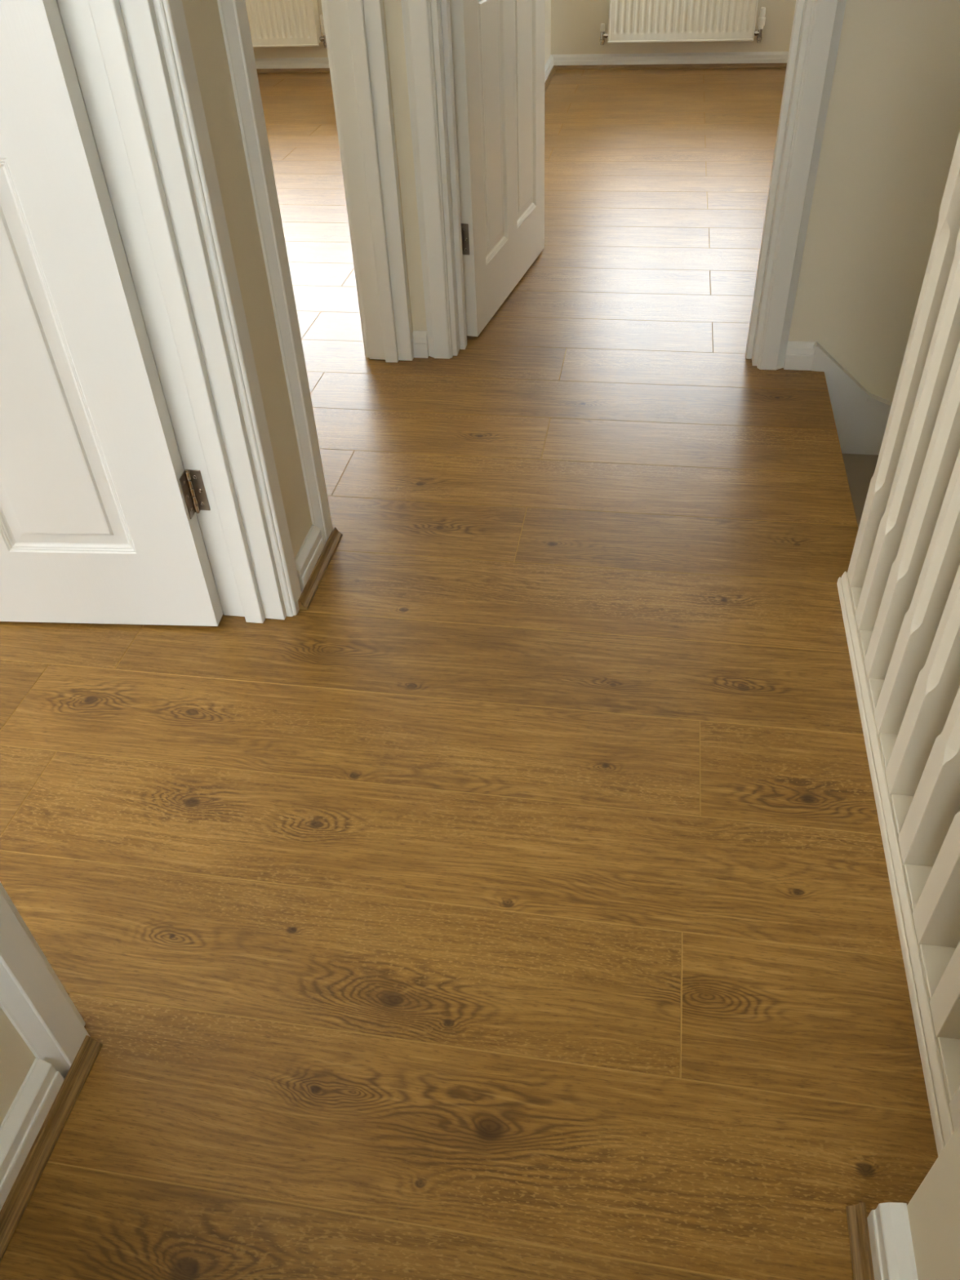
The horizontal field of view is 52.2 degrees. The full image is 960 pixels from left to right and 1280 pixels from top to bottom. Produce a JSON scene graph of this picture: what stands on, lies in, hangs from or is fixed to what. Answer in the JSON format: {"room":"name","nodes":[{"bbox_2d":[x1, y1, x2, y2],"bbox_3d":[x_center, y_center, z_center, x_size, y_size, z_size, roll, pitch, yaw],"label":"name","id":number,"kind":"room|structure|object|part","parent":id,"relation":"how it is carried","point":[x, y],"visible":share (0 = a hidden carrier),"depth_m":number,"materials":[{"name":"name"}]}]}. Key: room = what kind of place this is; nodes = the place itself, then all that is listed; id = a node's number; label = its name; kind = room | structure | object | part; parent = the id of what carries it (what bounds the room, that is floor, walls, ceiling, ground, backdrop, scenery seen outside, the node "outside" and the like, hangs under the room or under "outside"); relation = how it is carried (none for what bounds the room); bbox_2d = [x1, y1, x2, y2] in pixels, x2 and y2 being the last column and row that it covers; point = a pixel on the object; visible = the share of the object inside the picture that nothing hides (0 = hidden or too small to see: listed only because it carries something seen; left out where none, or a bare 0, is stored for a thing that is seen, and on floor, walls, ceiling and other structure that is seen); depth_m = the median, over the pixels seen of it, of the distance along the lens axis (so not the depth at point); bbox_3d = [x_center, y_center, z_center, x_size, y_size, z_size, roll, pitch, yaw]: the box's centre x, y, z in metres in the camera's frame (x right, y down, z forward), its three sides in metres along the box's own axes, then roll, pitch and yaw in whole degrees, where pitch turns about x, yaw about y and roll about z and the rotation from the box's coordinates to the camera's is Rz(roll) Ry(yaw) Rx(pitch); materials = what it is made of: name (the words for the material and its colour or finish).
{"room":"upstairs hallway landing","nodes":[
{"label":"upstairs hallway landing","id":0,"kind":"room"},
{"bbox_2d":[0,0,551,1125],"bbox_3d":[-0.330,-1.437,1.536,0.112,2.400,7.640,4,41,9],"label":"wall","id":1,"kind":"structure","parent":0,"point":[202,18],"depth_m":1.45,"materials":[{"name":"beige paint"}]},
{"bbox_2d":[0,1057,64,1210],"bbox_3d":[-0.613,1.013,0.498,0.018,0.066,1.625,4,41,9],"label":"baseboard","id":2,"kind":"structure","parent":1,"relation":"attached to","point":[28,1112],"depth_m":1.05,"materials":[{"name":"white paint"}]},
{"bbox_2d":[0,0,222,626],"bbox_3d":[-0.868,-0.792,1.134,0.788,1.975,0.143,1,41,5],"label":"door","id":3,"kind":"structure","parent":1,"relation":"in","point":[100,505],"depth_m":1.46,"materials":[{"name":"white paint"}]},
{"bbox_2d":[0,0,301,1079],"bbox_3d":[-0.509,-0.571,0.802,0.148,2.060,0.916,4,41,9],"label":"door frame","id":4,"kind":"structure","parent":1,"relation":"attached to","point":[133,60],"depth_m":1.32,"materials":[{"name":"white paint"}]},
{"bbox_3d":[-0.573,-0.576,0.812,0.018,2.060,0.916,4,41,9],"label":"architrave","id":5,"kind":"part","parent":4,"relation":"part of","materials":[{"name":"white paint"}]},
{"bbox_2d":[294,524,324,593],"bbox_3d":[-0.319,-0.151,1.832,0.018,0.066,0.133,4,41,9],"label":"baseboard","id":6,"kind":"structure","parent":1,"relation":"attached to","point":[308,555],"depth_m":1.82,"materials":[{"name":"white paint"}]},
{"bbox_2d":[449,0,545,336],"bbox_3d":[0.022,-1.773,2.219,0.108,1.975,0.712,10,42,15],"label":"door","id":7,"kind":"structure","parent":1,"relation":"in","point":[498,46],"depth_m":2.54,"materials":[{"name":"white paint"}]},
{"bbox_2d":[217,0,846,544],"bbox_3d":[0.122,-1.248,1.550,1.064,2.060,1.014,4,41,9],"label":"door frame","id":8,"kind":"structure","parent":1,"relation":"attached to","point":[355,29],"depth_m":2.16,"materials":[{"name":"white paint"}]},
{"bbox_3d":[-0.278,-1.229,1.552,0.018,2.060,0.863,4,41,9],"label":"architrave","id":9,"kind":"part","parent":8,"relation":"part of","materials":[{"name":"white paint"}]},
{"bbox_3d":[-0.401,-1.259,1.595,0.018,2.060,0.926,4,41,9],"label":"architrave","id":10,"kind":"part","parent":8,"relation":"part of","materials":[{"name":"white paint"}]},
{"bbox_2d":[544,54,553,82],"bbox_3d":[0.103,-1.935,3.879,0.018,0.066,3.370,4,41,9],"label":"baseboard","id":11,"kind":"structure","parent":1,"relation":"attached to","point":[548,65],"depth_m":4.97,"materials":[{"name":"white paint"}]},
{"bbox_2d":[0,67,937,1279],"bbox_3d":[-0.409,-0.447,2.417,5.600,0.240,7.640,4,41,9],"label":"floor","id":12,"kind":"structure","parent":0,"point":[513,900],"depth_m":1.39,"materials":[{"name":"brown wood"}]},
{"bbox_2d":[0,1035,102,1262],"bbox_3d":[-0.591,1.015,0.530,0.015,0.019,1.678,4,41,9],"label":"molding","id":13,"kind":"structure","parent":12,"relation":"on","point":[25,1183],"depth_m":1.07,"materials":[{"name":"brown wood"}]},
{"bbox_2d":[256,67,329,73],"bbox_3d":[-1.135,-3.111,5.358,2.878,0.019,0.015,4,41,9],"label":"molding","id":14,"kind":"structure","parent":12,"relation":"on","point":[321,69],"depth_m":5.34,"materials":[{"name":"brown wood"}]},
{"bbox_2d":[297,526,342,609],"bbox_3d":[-0.300,-0.139,1.853,0.015,0.019,0.237,4,41,9],"label":"molding","id":15,"kind":"structure","parent":12,"relation":"on","point":[319,570],"depth_m":1.84,"materials":[{"name":"brown wood"}]},
{"bbox_2d":[544,65,555,93],"bbox_3d":[0.125,-1.936,3.915,0.015,0.019,3.272,4,41,9],"label":"molding","id":16,"kind":"structure","parent":12,"relation":"on","point":[550,76],"depth_m":4.93,"materials":[{"name":"brown wood"}]},
{"bbox_2d":[554,62,786,70],"bbox_3d":[1.675,-2.892,4.930,2.620,0.019,0.015,4,41,9],"label":"molding","id":17,"kind":"structure","parent":12,"relation":"on","point":[753,64],"depth_m":5.03,"materials":[{"name":"brown wood"}]},
{"bbox_2d":[811,341,892,528],"bbox_3d":[1.492,0.257,2.486,1.469,1.689,0.876,4,41,9],"label":"staircase","id":18,"kind":"structure","parent":12,"relation":"attached to","point":[860,415],"depth_m":2.44,"materials":[{"name":"white paint"}]},
{"bbox_3d":[1.553,-0.179,2.665,1.469,1.267,0.027,4,41,9],"label":"string moulding","id":19,"kind":"part","parent":18,"relation":"part of","materials":[{"name":"white paint"}]},
{"bbox_2d":[845,1202,874,1279],"bbox_3d":[0.245,1.097,0.383,0.015,0.019,1.627,4,41,9],"label":"molding","id":20,"kind":"structure","parent":12,"relation":"on","point":[856,1215],"depth_m":0.96,"materials":[{"name":"brown wood"}]},
{"bbox_2d":[836,130,959,1156],"bbox_3d":[0.576,-0.004,1.145,0.070,1.147,1.071,4,41,9],"label":"balustrade","id":21,"kind":"object","parent":12,"relation":"on","point":[899,593],"visible":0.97,"depth_m":1.29,"materials":[{"name":"beige paint"}]},
{"bbox_3d":[0.589,0.245,1.360,0.068,0.048,1.071,4,41,9],"label":"rail","id":22,"kind":"part","parent":21,"relation":"part of","materials":[{"name":"beige paint"}]},
{"bbox_2d":[253,0,795,58],"bbox_3d":[0.188,-3.914,4.568,5.600,2.640,0.250,4,41,9],"label":"wall","id":23,"kind":"structure","parent":0,"point":[575,24],"depth_m":4.99,"materials":[{"name":"beige paint"}]},
{"bbox_2d":[244,0,327,48],"bbox_3d":[-1.392,-3.428,5.098,1.185,0.612,0.108,4,41,9],"label":"radiator","id":24,"kind":"object","parent":23,"relation":"attached to","point":[272,23],"visible":0.37,"depth_m":5.13,"materials":[{"name":"white metal"}]},
{"bbox_3d":[-0.859,-3.390,5.002,0.004,0.588,0.060,4,41,9],"label":"panel","id":25,"kind":"part","parent":24,"relation":"part of","materials":[{"name":"white metal"}]},
{"bbox_2d":[254,57,329,68],"bbox_3d":[-1.133,-3.139,5.355,2.878,0.066,0.018,4,41,9],"label":"baseboard","id":26,"kind":"structure","parent":23,"relation":"attached to","point":[322,62],"depth_m":5.33,"materials":[{"name":"white paint"}]},
{"bbox_2d":[551,51,788,65],"bbox_3d":[1.668,-2.921,4.928,2.638,0.066,0.018,4,41,9],"label":"baseboard","id":27,"kind":"structure","parent":23,"relation":"attached to","point":[762,56],"depth_m":5.02,"materials":[{"name":"white paint"}]},
{"bbox_2d":[600,0,765,44],"bbox_3d":[0.995,-3.239,4.738,0.805,0.612,0.108,4,41,9],"label":"radiator","id":28,"kind":"object","parent":23,"relation":"attached to","point":[630,21],"visible":1,"depth_m":4.83,"materials":[{"name":"white metal"}]},
{"bbox_2d":[383,0,959,402],"bbox_3d":[1.074,-0.610,2.483,2.722,5.000,0.106,4,41,9],"label":"wall","id":29,"kind":"structure","parent":0,"point":[892,126],"depth_m":2.14,"materials":[{"name":"beige paint"}]},
{"bbox_2d":[412,330,428,358],"bbox_3d":[-0.154,-0.765,2.535,0.038,0.066,0.018,4,41,9],"label":"baseboard","id":30,"kind":"structure","parent":29,"relation":"attached to","point":[420,348],"depth_m":2.53,"materials":[{"name":"white paint"}]},
{"bbox_2d":[783,341,815,370],"bbox_3d":[0.780,-0.694,2.392,0.065,0.066,0.018,4,41,9],"label":"baseboard","id":31,"kind":"structure","parent":29,"relation":"attached to","point":[799,355],"depth_m":2.38,"materials":[{"name":"white paint"}]},
{"bbox_2d":[906,1123,959,1279],"bbox_3d":[1.119,1.252,0.317,1.698,5.000,1.613,4,41,9],"label":"wall","id":32,"kind":"structure","parent":0,"point":[934,1209],"depth_m":0.84,"materials":[{"name":"beige paint"}]},
{"bbox_2d":[866,1202,918,1279],"bbox_3d":[0.264,1.085,0.359,0.026,0.068,1.613,4,41,9],"label":"baseboard","id":33,"kind":"structure","parent":32,"relation":"attached to","point":[893,1258],"depth_m":0.92,"materials":[{"name":"white paint"}]}
]}

